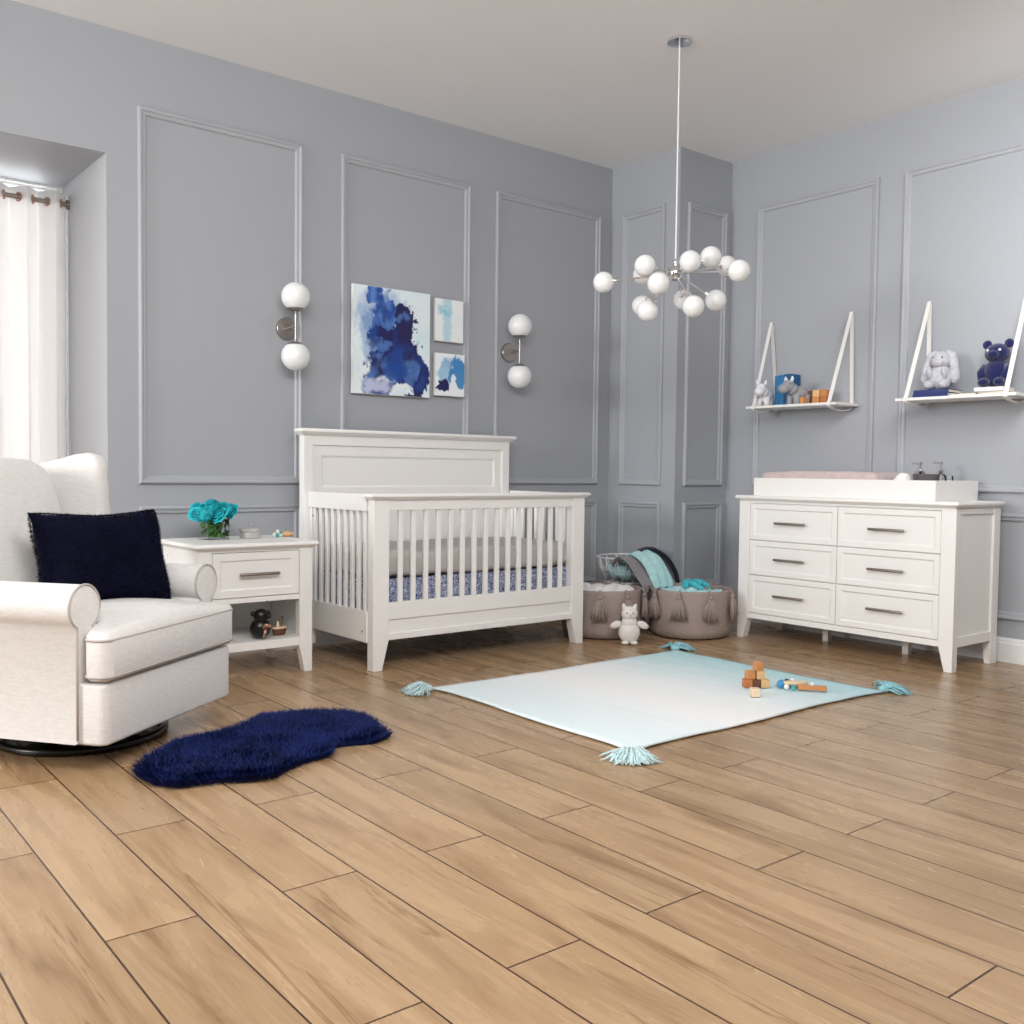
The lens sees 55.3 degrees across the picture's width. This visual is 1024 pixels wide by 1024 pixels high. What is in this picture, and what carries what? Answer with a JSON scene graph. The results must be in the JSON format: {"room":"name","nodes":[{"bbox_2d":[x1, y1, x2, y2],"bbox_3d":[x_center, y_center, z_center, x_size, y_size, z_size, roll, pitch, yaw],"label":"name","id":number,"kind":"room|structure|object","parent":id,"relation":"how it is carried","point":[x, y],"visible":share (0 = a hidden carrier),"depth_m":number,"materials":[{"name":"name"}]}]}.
{"room":"children's room","nodes":[
{"label":"children's room","id":0,"kind":"room"},
{"bbox_2d":[0,139,97,187],"bbox_3d":[-2.982,-1.784,4.521,2.036,0.100,0.760,-1,3,-39],"label":"ceiling","id":1,"kind":"structure","parent":0,"point":[18,161],"depth_m":4.90,"materials":[{"name":"grey paint"}]},
{"bbox_2d":[0,0,612,628],"bbox_3d":[-1.925,-0.798,5.280,7.300,3.100,0.780,-1,3,-39],"label":"wall","id":2,"kind":"structure","parent":0,"point":[220,209],"depth_m":5.24,"materials":[{"name":"grey paint"}]},
{"bbox_2d":[0,177,62,193],"bbox_3d":[-3.204,-0.496,4.834,2.036,2.505,0.100,-1,3,-39],"label":"wall window","id":3,"kind":"structure","parent":2,"relation":"in","point":[58,189],"depth_m":5.23,"materials":[{"name":"white paint"}]},
{"bbox_2d":[0,181,54,190],"bbox_3d":[-3.185,-0.666,4.846,1.726,2.143,0.050,-1,3,-39],"label":"window","id":4,"kind":"structure","parent":3,"relation":"attached to","point":[3,182],"depth_m":5.23,"materials":[{"name":"white paint"}]},
{"bbox_2d":[4,192,69,209],"bbox_3d":[-3.084,-1.624,4.653,1.834,0.052,0.052,-1,3,-39],"label":"curtain rod","id":5,"kind":"object","parent":2,"relation":"attached to","point":[66,204],"visible":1,"depth_m":5.13,"materials":[{"name":"brown metal"}]},
{"bbox_2d":[0,182,66,463],"bbox_3d":[-2.655,-0.478,5.049,0.694,2.429,0.132,-1,3,-39],"label":"curtain","id":6,"kind":"object","parent":5,"relation":"hanging from","point":[33,427],"visible":0.62,"depth_m":5.13,"materials":[{"name":"white fabric"}]},
{"bbox_2d":[139,504,298,537],"bbox_3d":[-1.511,0.248,5.152,0.882,0.569,0.021,-1,3,-39],"label":"trim","id":7,"kind":"structure","parent":2,"relation":"attached to","point":[294,508],"depth_m":5.24,"materials":[{"name":"grey paint"}]},
{"bbox_2d":[137,105,302,483],"bbox_3d":[-1.495,-1.072,5.096,0.882,1.849,0.021,-1,3,-39],"label":"trim","id":8,"kind":"structure","parent":2,"relation":"attached to","point":[142,112],"depth_m":4.96,"materials":[{"name":"grey paint"}]},
{"bbox_2d":[276,282,309,370],"bbox_3d":[-1.171,-0.993,5.248,0.153,0.469,0.196,-1,3,-39],"label":"wall sconce","id":9,"kind":"object","parent":2,"relation":"attached to","point":[295,296],"visible":1,"depth_m":5.19,"materials":[{"name":"white glass"}]},
{"bbox_2d":[229,629,356,655],"bbox_3d":[-0.654,0.678,5.865,3.392,0.131,0.016,-1,3,-39],"label":"baseboard","id":10,"kind":"structure","parent":2,"relation":"attached to","point":[322,637],"depth_m":5.52,"materials":[{"name":"white paint"}]},
{"bbox_2d":[351,283,429,397],"bbox_3d":[-0.705,-0.991,5.718,0.526,0.618,0.023,-1,3,-39],"label":"canvas","id":11,"kind":"object","parent":2,"relation":"attached to","point":[390,328],"visible":1,"depth_m":5.70,"materials":[{"name":"white"}]},
{"bbox_2d":[340,154,470,434],"bbox_3d":[-0.614,-1.091,5.802,0.898,1.849,0.021,-1,3,-39],"label":"trim","id":12,"kind":"structure","parent":2,"relation":"attached to","point":[345,159],"depth_m":5.68,"materials":[{"name":"grey paint"}]},
{"bbox_2d":[433,298,463,343],"bbox_3d":[-0.387,-1.165,5.964,0.208,0.255,0.023,-1,3,-39],"label":"canvas","id":13,"kind":"object","parent":2,"relation":"attached to","point":[447,314],"visible":1,"depth_m":5.95,"materials":[{"name":"white fabric"}]},
{"bbox_2d":[433,352,464,396],"bbox_3d":[-0.385,-0.837,5.982,0.218,0.257,0.023,-1,3,-39],"label":"canvas","id":14,"kind":"object","parent":2,"relation":"attached to","point":[448,369],"visible":1,"depth_m":5.97,"materials":[{"name":"white"}]},
{"bbox_2d":[501,314,531,387],"bbox_3d":[0.036,-1.020,6.215,0.153,0.469,0.196,-1,3,-39],"label":"wall sconce","id":15,"kind":"object","parent":2,"relation":"attached to","point":[519,325],"visible":1,"depth_m":6.15,"materials":[{"name":"white glass"}]},
{"bbox_2d":[493,191,601,483],"bbox_3d":[0.249,-1.111,6.494,0.911,1.849,0.021,-1,3,-39],"label":"trim","id":16,"kind":"structure","parent":2,"relation":"attached to","point":[499,195],"depth_m":6.52,"materials":[{"name":"grey paint"}]},
{"bbox_2d":[583,500,596,581],"bbox_3d":[0.233,0.209,6.550,0.911,0.569,0.021,-1,3,-39],"label":"trim","id":17,"kind":"structure","parent":2,"relation":"attached to","point":[593,503],"depth_m":6.81,"materials":[{"name":"grey paint"}]},
{"bbox_2d":[0,619,1023,1023],"bbox_3d":[0.051,0.910,2.861,7.300,0.060,8.000,-1,3,-39],"label":"floor","id":18,"kind":"structure","parent":0,"point":[856,860],"depth_m":2.50,"materials":[{"name":"brown wood"}]},
{"bbox_2d":[0,453,232,756],"bbox_3d":[-1.663,0.301,3.601,0.987,1.052,0.872,1,3,14],"label":"armchair","id":19,"kind":"object","parent":18,"relation":"on","point":[77,667],"visible":0.89,"depth_m":3.32,"materials":[{"name":"white fabric"}]},
{"bbox_2d":[26,509,171,599],"bbox_3d":[-1.515,0.178,3.622,0.305,0.375,0.514,3,3,39],"label":"throw pillow","id":20,"kind":"object","parent":19,"relation":"on","point":[121,556],"visible":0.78,"depth_m":3.52,"materials":[{"name":"fabric"}]},
{"bbox_2d":[86,598,231,681],"bbox_3d":[-1.517,0.420,3.568,0.680,0.209,0.792,1,3,14],"label":"seat cushion","id":21,"kind":"object","parent":19,"relation":"on","point":[128,639],"depth_m":3.39,"materials":[{"name":"fabric"}]},
{"bbox_2d":[161,535,318,670],"bbox_3d":[-1.345,0.458,4.813,0.620,0.644,0.500,-1,3,-39],"label":"nightstand","id":22,"kind":"object","parent":18,"relation":"on","point":[270,573],"visible":0.7,"depth_m":4.71,"materials":[{"name":"white paint"}]},
{"bbox_2d":[187,499,238,539],"bbox_3d":[-1.470,0.034,4.800,0.202,0.200,0.246,1,2,11],"label":"flower vase","id":23,"kind":"object","parent":22,"relation":"on","point":[213,512],"visible":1,"depth_m":4.77,"materials":[{"name":"clear glass"}]},
{"bbox_2d":[239,524,260,538],"bbox_3d":[-1.320,0.095,4.926,0.108,0.072,0.108,-1,3,-39],"label":"trinket box","id":24,"kind":"object","parent":22,"relation":"on","point":[249,532],"visible":1,"depth_m":4.88,"materials":[{"name":"white ceramic"}]},
{"bbox_2d":[250,609,272,638],"bbox_3d":[-1.212,0.540,4.724,0.106,0.146,0.105,0,3,-21],"label":"wooden figurine","id":25,"kind":"object","parent":22,"relation":"on","point":[260,627],"visible":1,"depth_m":4.70,"materials":[{"name":"black paint"}]},
{"bbox_2d":[224,626,298,652],"bbox_3d":[-1.346,0.628,4.819,0.522,0.040,0.433,-1,3,-39],"label":"shelf","id":26,"kind":"object","parent":22,"relation":"attached to","point":[243,640],"depth_m":4.73,"materials":[{"name":"white paint"}]},
{"bbox_2d":[272,530,282,536],"bbox_3d":[-1.202,0.109,5.005,0.051,0.039,0.051,0,2,-7],"label":"wooden toy","id":27,"kind":"object","parent":22,"relation":"on","point":[277,533],"visible":1,"depth_m":5.00,"materials":[{"name":"white"}]},
{"bbox_2d":[271,616,286,635],"bbox_3d":[-1.152,0.561,4.841,0.046,0.095,0.086,3,3,43],"label":"boat","id":28,"kind":"object","parent":22,"relation":"on","point":[277,630],"visible":1,"depth_m":4.83,"materials":[{"name":"brown wood"}]},
{"bbox_2d":[282,531,293,536],"bbox_3d":[-1.159,0.113,5.056,0.070,0.028,0.036,-1,3,-39],"label":"wooden toy","id":29,"kind":"object","parent":22,"relation":"on","point":[285,533],"visible":1,"depth_m":5.04,"materials":[{"name":"beige wood"}]},
{"bbox_2d":[127,706,393,787],"bbox_3d":[-0.884,0.808,3.500,0.644,0.066,1.076,2,3,32],"label":"rug","id":30,"kind":"object","parent":18,"relation":"on","point":[266,745],"visible":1,"depth_m":3.40,"materials":[{"name":"blue fur"}]},
{"bbox_2d":[294,428,590,671],"bbox_3d":[-0.364,0.155,5.493,1.505,1.214,0.753,-1,3,-39],"label":"crib","id":31,"kind":"object","parent":18,"relation":"on","point":[373,489],"visible":0.94,"depth_m":5.34,"materials":[{"name":"white paint"}]},
{"bbox_2d":[324,565,565,608],"bbox_3d":[-0.353,0.438,5.511,1.312,0.248,0.589,-1,3,-39],"label":"skirt","id":32,"kind":"object","parent":31,"relation":"hanging from","point":[431,577],"visible":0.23,"depth_m":5.23,"materials":[{"name":"blue fabric"}]},
{"bbox_2d":[324,536,565,575],"bbox_3d":[-0.353,0.239,5.502,1.344,0.165,0.616,-1,3,-39],"label":"mattress","id":33,"kind":"object","parent":31,"relation":"in","point":[419,543],"visible":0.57,"depth_m":5.27,"materials":[{"name":"grey fabric"}]},
{"bbox_2d":[562,581,648,638],"bbox_3d":[0.556,0.598,6.024,0.578,0.298,0.575,2,3,33],"label":"basket","id":34,"kind":"object","parent":18,"relation":"on","point":[601,609],"visible":0.62,"depth_m":5.79,"materials":[{"name":"beige fabric"}]},
{"bbox_2d":[583,582,633,591],"bbox_3d":[0.556,0.511,6.016,0.450,0.144,0.450,-1,3,-39],"label":"blanket","id":35,"kind":"object","parent":34,"relation":"in","point":[586,586],"visible":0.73,"depth_m":5.98,"materials":[{"name":"white fabric"}]},
{"bbox_2d":[596,553,648,625],"bbox_3d":[0.756,0.511,6.414,0.412,0.451,0.412,-1,3,-39],"label":"wire basket","id":36,"kind":"object","parent":18,"relation":"on","point":[606,554],"visible":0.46,"depth_m":6.34,"materials":[{"name":"white"}]},
{"bbox_2d":[605,563,636,580],"bbox_3d":[0.747,0.387,6.390,0.295,0.129,0.284,-1,3,-39],"label":"rolled blanket","id":37,"kind":"object","parent":36,"relation":"in","point":[622,567],"visible":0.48,"depth_m":6.28,"materials":[{"name":"teal fabric"}]},
{"bbox_2d":[611,556,675,590],"bbox_3d":[0.843,0.378,6.269,0.274,0.209,0.389,3,3,44],"label":"blanket","id":38,"kind":"object","parent":36,"relation":"on","point":[637,567],"visible":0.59,"depth_m":6.14,"materials":[{"name":"grey fabric"}]},
{"bbox_2d":[622,550,673,588],"bbox_3d":[0.863,0.366,6.241,0.220,0.243,0.264,-1,3,-39],"label":"blanket","id":39,"kind":"object","parent":38,"relation":"on","point":[659,575],"visible":0.9,"depth_m":6.17,"materials":[{"name":"teal fabric"}]},
{"bbox_2d":[634,547,679,582],"bbox_3d":[0.926,0.369,6.439,0.359,0.274,0.171,1,2,8],"label":"blanket","id":40,"kind":"object","parent":36,"relation":"on","point":[675,572],"visible":0.7,"depth_m":6.36,"materials":[{"name":"blue fabric"}]},
{"bbox_2d":[610,603,648,644],"bbox_3d":[0.681,0.649,5.680,0.223,0.237,0.108,1,2,1],"label":"plush toy","id":41,"kind":"object","parent":18,"relation":"on","point":[629,632],"visible":1,"depth_m":5.65,"materials":[{"name":"white fabric"}]},
{"bbox_2d":[400,641,913,765],"bbox_3d":[0.665,0.796,4.447,1.958,0.051,1.540,-1,3,-39],"label":"rug","id":42,"kind":"object","parent":18,"relation":"on","point":[633,704],"visible":0.99,"depth_m":4.30,"materials":[{"name":"teal fabric"}]},
{"bbox_2d":[742,678,752,687],"bbox_3d":[1.082,0.786,4.497,0.038,0.038,0.038,0,2,-8],"label":"block","id":43,"kind":"object","parent":42,"relation":"on","point":[746,683],"visible":0.91,"depth_m":4.48,"materials":[{"name":"brown wood"}]},
{"bbox_2d":[744,670,754,678],"bbox_3d":[1.094,0.748,4.498,0.038,0.038,0.038,0,2,-12],"label":"block","id":44,"kind":"object","parent":43,"relation":"on","point":[748,674],"visible":1,"depth_m":4.48,"materials":[{"name":"orange wood"}]},
{"bbox_2d":[750,687,759,696],"bbox_3d":[1.071,0.794,4.310,0.038,0.038,0.038,1,2,-1],"label":"block","id":45,"kind":"object","parent":42,"relation":"on","point":[754,691],"visible":1,"depth_m":4.29,"materials":[{"name":"beige wood"}]},
{"bbox_2d":[752,678,760,687],"bbox_3d":[1.121,0.786,4.500,0.038,0.038,0.038,0,2,-9],"label":"block","id":46,"kind":"object","parent":42,"relation":"on","point":[756,682],"visible":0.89,"depth_m":4.48,"materials":[{"name":"brown wood"}]},
{"bbox_2d":[755,671,764,678],"bbox_3d":[1.141,0.748,4.501,0.038,0.038,0.038,0,2,-7],"label":"block","id":47,"kind":"object","parent":46,"relation":"on","point":[758,674],"visible":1,"depth_m":4.48,"materials":[{"name":"beige wood"}]},
{"bbox_2d":[753,661,763,670],"bbox_3d":[1.132,0.710,4.499,0.038,0.038,0.038,0,3,-15],"label":"block","id":48,"kind":"object","parent":47,"relation":"on","point":[757,666],"visible":1,"depth_m":4.48,"materials":[{"name":"orange wood"}]},
{"bbox_2d":[761,678,768,687],"bbox_3d":[1.161,0.787,4.502,0.038,0.038,0.038,0,2,-6],"label":"block","id":49,"kind":"object","parent":42,"relation":"on","point":[764,682],"visible":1,"depth_m":4.48,"materials":[{"name":"beige wood"}]},
{"bbox_2d":[775,678,826,690],"bbox_3d":[1.307,0.787,4.462,0.129,0.044,0.230,-1,3,-38],"label":"wooden toy","id":50,"kind":"object","parent":42,"relation":"on","point":[802,685],"visible":1,"depth_m":4.44,"materials":[{"name":"orange wood"}]},
{"bbox_2d":[642,583,737,639],"bbox_3d":[1.099,0.604,6.051,0.591,0.298,0.586,-1,3,-37],"label":"basket","id":51,"kind":"object","parent":18,"relation":"on","point":[672,614],"visible":0.87,"depth_m":5.83,"materials":[{"name":"beige fabric"}]},
{"bbox_2d":[661,585,721,591],"bbox_3d":[1.103,0.528,6.045,0.450,0.145,0.450,-1,3,-39],"label":"folded cloth","id":52,"kind":"object","parent":51,"relation":"in","point":[672,588],"visible":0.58,"depth_m":5.99,"materials":[{"name":"fabric"}]},
{"bbox_2d":[681,578,709,588],"bbox_3d":[1.140,0.440,6.041,0.171,0.056,0.221,2,3,37],"label":"crumpled cloth","id":53,"kind":"object","parent":52,"relation":"on","point":[697,583],"visible":1,"depth_m":6.01,"materials":[{"name":"teal fabric"}]},
{"bbox_2d":[735,495,1004,672],"bbox_3d":[1.984,0.352,5.601,0.510,0.867,1.389,-1,3,-39],"label":"dresser","id":54,"kind":"object","parent":18,"relation":"on","point":[909,572],"visible":0.98,"depth_m":5.27,"materials":[{"name":"white paint"}]},
{"bbox_2d":[754,478,977,500],"bbox_3d":[2.005,-0.136,5.636,0.455,0.106,1.147,-1,3,-39],"label":"tray","id":55,"kind":"object","parent":54,"relation":"on","point":[917,490],"visible":0.89,"depth_m":5.33,"materials":[{"name":"white paint"}]},
{"bbox_2d":[762,471,912,479],"bbox_3d":[1.902,-0.170,5.763,0.415,0.142,0.782,-1,3,-39],"label":"changing pad","id":56,"kind":"object","parent":55,"relation":"in","point":[789,474],"visible":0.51,"depth_m":5.57,"materials":[{"name":"white fabric"}]},
{"bbox_2d":[894,473,911,479],"bbox_3d":[2.132,-0.143,5.336,0.100,0.142,0.104,-1,3,-39],"label":"cloth bundle","id":57,"kind":"object","parent":55,"relation":"in","point":[902,476],"visible":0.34,"depth_m":5.31,"materials":[{"name":"white fabric"}]},
{"bbox_2d":[911,462,924,473],"bbox_3d":[2.263,-0.179,5.429,0.071,0.197,0.071,1,2,-1],"label":"soap dispenser","id":58,"kind":"object","parent":55,"relation":"on","point":[919,471],"visible":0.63,"depth_m":5.41,"materials":[{"name":"grey metal"}]},
{"bbox_2d":[913,474,939,480],"bbox_3d":[2.224,-0.139,5.254,0.132,0.131,0.132,-1,3,-39],"label":"bowl","id":59,"kind":"object","parent":55,"relation":"on","point":[929,477],"visible":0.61,"depth_m":5.20,"materials":[{"name":"grey"}]},
{"bbox_2d":[932,462,946,480],"bbox_3d":[2.349,-0.176,5.365,0.060,0.200,0.069,0,2,-10],"label":"soap dispenser","id":60,"kind":"object","parent":55,"relation":"on","point":[940,471],"visible":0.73,"depth_m":5.35,"materials":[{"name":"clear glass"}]},
{"bbox_2d":[13,0,1023,168],"bbox_3d":[0.089,-2.267,2.726,7.300,0.100,8.000,-1,3,-39],"label":"ceiling","id":61,"kind":"structure","parent":0,"point":[595,82],"depth_m":4.95,"materials":[{"name":"white paint"}]},
{"bbox_2d":[593,35,749,321],"bbox_3d":[0.789,-1.615,4.842,0.752,1.364,0.584,1,2,0],"label":"chandelier","id":62,"kind":"object","parent":61,"relation":"hanging from","point":[658,283],"visible":1,"depth_m":4.76,"materials":[{"name":"white glass"}]},
{"bbox_2d":[606,147,732,600],"bbox_3d":[1.081,-0.826,6.788,0.522,3.100,0.625,-1,3,-39],"label":"wall column","id":63,"kind":"structure","parent":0,"point":[705,180],"depth_m":6.56,"materials":[{"name":"grey paint"}]},
{"bbox_2d":[617,500,660,584],"bbox_3d":[0.857,0.212,6.662,0.021,0.569,0.389,-1,3,-39],"label":"trim","id":64,"kind":"structure","parent":63,"relation":"attached to","point":[621,504],"depth_m":6.68,"materials":[{"name":"grey paint"}]},
{"bbox_2d":[618,204,665,484],"bbox_3d":[0.873,-1.108,6.606,0.021,1.849,0.389,-1,3,-39],"label":"trim","id":65,"kind":"structure","parent":63,"relation":"attached to","point":[661,208],"depth_m":6.67,"materials":[{"name":"grey paint"}]},
{"bbox_2d":[681,502,721,584],"bbox_3d":[1.278,0.220,6.587,0.388,0.569,0.021,-1,3,-39],"label":"trim","id":66,"kind":"structure","parent":63,"relation":"attached to","point":[698,505],"depth_m":6.63,"materials":[{"name":"grey paint"}]},
{"bbox_2d":[682,202,727,485],"bbox_3d":[1.294,-1.100,6.530,0.388,1.849,0.021,-1,3,-39],"label":"trim","id":67,"kind":"structure","parent":63,"relation":"attached to","point":[691,206],"depth_m":6.58,"materials":[{"name":"grey paint"}]},
{"bbox_2d":[724,77,1023,639],"bbox_3d":[3.262,-0.707,4.582,0.120,3.100,6.800,-1,3,-39],"label":"wall","id":68,"kind":"structure","parent":0,"point":[967,228],"depth_m":5.78,"materials":[{"name":"grey paint"}]},
{"bbox_2d":[746,311,857,414],"bbox_3d":[1.800,-0.924,6.096,0.254,0.609,0.657,-1,3,-39],"label":"shelf","id":69,"kind":"object","parent":68,"relation":"attached to","point":[850,323],"visible":1,"depth_m":5.96,"materials":[{"name":"white paint"}]},
{"bbox_2d":[754,380,773,405],"bbox_3d":[1.611,-0.759,6.270,0.091,0.166,0.234,2,3,31],"label":"toy","id":70,"kind":"object","parent":69,"relation":"on","point":[764,395],"visible":0.99,"depth_m":6.24,"materials":[{"name":"white fabric"}]},
{"bbox_2d":[774,376,779,404],"bbox_3d":[1.735,-0.774,6.290,0.102,0.196,0.034,-1,3,-39],"label":"book","id":71,"kind":"object","parent":69,"relation":"on","point":[777,378],"visible":0.35,"depth_m":6.26,"materials":[{"name":"blue paper"}]},
{"bbox_2d":[779,375,784,404],"bbox_3d":[1.758,-0.774,6.262,0.102,0.200,0.034,-1,3,-39],"label":"book","id":72,"kind":"object","parent":69,"relation":"on","point":[781,395],"visible":0.27,"depth_m":6.23,"materials":[{"name":"blue paper"}]},
{"bbox_2d":[784,374,799,403],"bbox_3d":[1.786,-0.774,6.231,0.100,0.203,0.046,-1,3,-39],"label":"book","id":73,"kind":"object","parent":69,"relation":"on","point":[796,381],"visible":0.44,"depth_m":6.21,"materials":[{"name":"blue paper"}]},
{"bbox_2d":[778,376,809,403],"bbox_3d":[1.750,-0.753,6.064,0.245,0.173,0.095,-1,3,-27],"label":"toy","id":74,"kind":"object","parent":69,"relation":"on","point":[794,391],"visible":0.88,"depth_m":6.03,"materials":[{"name":"grey fabric"}]},
{"bbox_2d":[800,397,806,403],"bbox_3d":[1.792,-0.686,6.042,0.043,0.043,0.043,-1,3,-39],"label":"block","id":75,"kind":"object","parent":69,"relation":"on","point":[802,399],"visible":0.63,"depth_m":6.02,"materials":[{"name":"orange wood"}]},
{"bbox_2d":[812,397,819,402],"bbox_3d":[1.875,-0.684,6.010,0.043,0.043,0.043,-1,3,-39],"label":"block","id":76,"kind":"object","parent":69,"relation":"on","point":[814,399],"visible":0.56,"depth_m":5.99,"materials":[{"name":"orange wood"}]},
{"bbox_2d":[812,390,819,396],"bbox_3d":[1.876,-0.727,6.008,0.043,0.043,0.043,-1,3,-42],"label":"block","id":77,"kind":"object","parent":76,"relation":"on","point":[816,393],"visible":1,"depth_m":5.99,"materials":[{"name":"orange wood"}]},
{"bbox_2d":[820,397,827,402],"bbox_3d":[1.916,-0.682,5.983,0.043,0.043,0.043,-1,3,-39],"label":"block","id":78,"kind":"object","parent":69,"relation":"on","point":[822,399],"visible":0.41,"depth_m":5.97,"materials":[{"name":"brown wood"}]},
{"bbox_2d":[820,389,829,396],"bbox_3d":[1.917,-0.726,5.981,0.043,0.043,0.043,-1,3,-36],"label":"block","id":79,"kind":"object","parent":78,"relation":"on","point":[823,393],"visible":0.78,"depth_m":5.96,"materials":[{"name":"orange wood"}]},
{"bbox_2d":[752,177,879,485],"bbox_3d":[1.891,-1.077,6.170,0.021,1.849,0.875,-1,3,-39],"label":"trim","id":80,"kind":"structure","parent":68,"relation":"attached to","point":[875,182],"depth_m":5.97,"materials":[{"name":"grey paint"}]},
{"bbox_2d":[751,618,1023,664],"bbox_3d":[3.387,0.790,4.359,0.016,0.131,6.175,-1,3,-39],"label":"baseboard","id":81,"kind":"structure","parent":68,"relation":"attached to","point":[1009,650],"depth_m":5.41,"materials":[{"name":"white paint"}]},
{"bbox_2d":[895,299,1023,407],"bbox_3d":[2.449,-0.882,5.288,0.254,0.609,0.660,-1,3,-39],"label":"shelf","id":82,"kind":"object","parent":68,"relation":"attached to","point":[927,318],"visible":1,"depth_m":5.30,"materials":[{"name":"white paint"}]},
{"bbox_2d":[913,392,958,397],"bbox_3d":[2.344,-0.640,5.389,0.162,0.020,0.200,-1,3,-39],"label":"book","id":83,"kind":"object","parent":82,"relation":"on","point":[941,393],"visible":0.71,"depth_m":5.33,"materials":[{"name":"blue paper"}]},
{"bbox_2d":[913,389,961,393],"bbox_3d":[2.345,-0.660,5.390,0.157,0.019,0.196,-1,3,-41],"label":"book","id":84,"kind":"object","parent":83,"relation":"on","point":[932,390],"visible":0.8,"depth_m":5.33,"materials":[{"name":"blue paper"}]},
{"bbox_2d":[920,349,959,389],"bbox_3d":[2.350,-0.780,5.374,0.154,0.225,0.214,-2,3,-45],"label":"plush toy","id":85,"kind":"object","parent":84,"relation":"on","point":[941,376],"visible":0.96,"depth_m":5.34,"materials":[{"name":"white fabric"}]},
{"bbox_2d":[951,393,977,394],"bbox_3d":[2.459,-0.629,5.265,0.152,0.010,0.130,-2,3,-43],"label":"book","id":86,"kind":"object","parent":82,"relation":"on","point":[961,393],"visible":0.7,"depth_m":5.21,"materials":[{"name":"beige paper"}]},
{"bbox_2d":[978,390,1014,393],"bbox_3d":[2.564,-0.626,5.158,0.152,0.016,0.136,-1,3,-36],"label":"book","id":87,"kind":"object","parent":82,"relation":"on","point":[999,391],"visible":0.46,"depth_m":5.11,"materials":[{"name":"beige paper"}]},
{"bbox_2d":[974,386,1013,391],"bbox_3d":[2.541,-0.645,5.154,0.142,0.020,0.150,-1,3,-42],"label":"book","id":88,"kind":"object","parent":87,"relation":"on","point":[997,388],"visible":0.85,"depth_m":5.11,"materials":[{"name":"white paper"}]},
{"bbox_2d":[977,338,1013,386],"bbox_3d":[2.540,-0.779,5.135,0.167,0.258,0.183,-1,3,-41],"label":"plush toy","id":89,"kind":"object","parent":88,"relation":"on","point":[994,373],"visible":0.91,"depth_m":5.10,"materials":[{"name":"blue fabric"}]},
{"bbox_2d":[897,141,1023,492],"bbox_3d":[2.542,-1.035,5.360,0.021,1.849,0.879,-1,3,-39],"label":"trim","id":90,"kind":"structure","parent":68,"relation":"attached to","point":[909,174],"depth_m":5.66,"materials":[{"name":"grey paint"}]},
{"bbox_2d":[997,513,1023,621],"bbox_3d":[2.526,0.284,5.416,0.021,0.569,0.879,-1,3,-39],"label":"trim","id":91,"kind":"structure","parent":68,"relation":"attached to","point":[1007,615],"depth_m":5.23,"materials":[{"name":"grey paint"}]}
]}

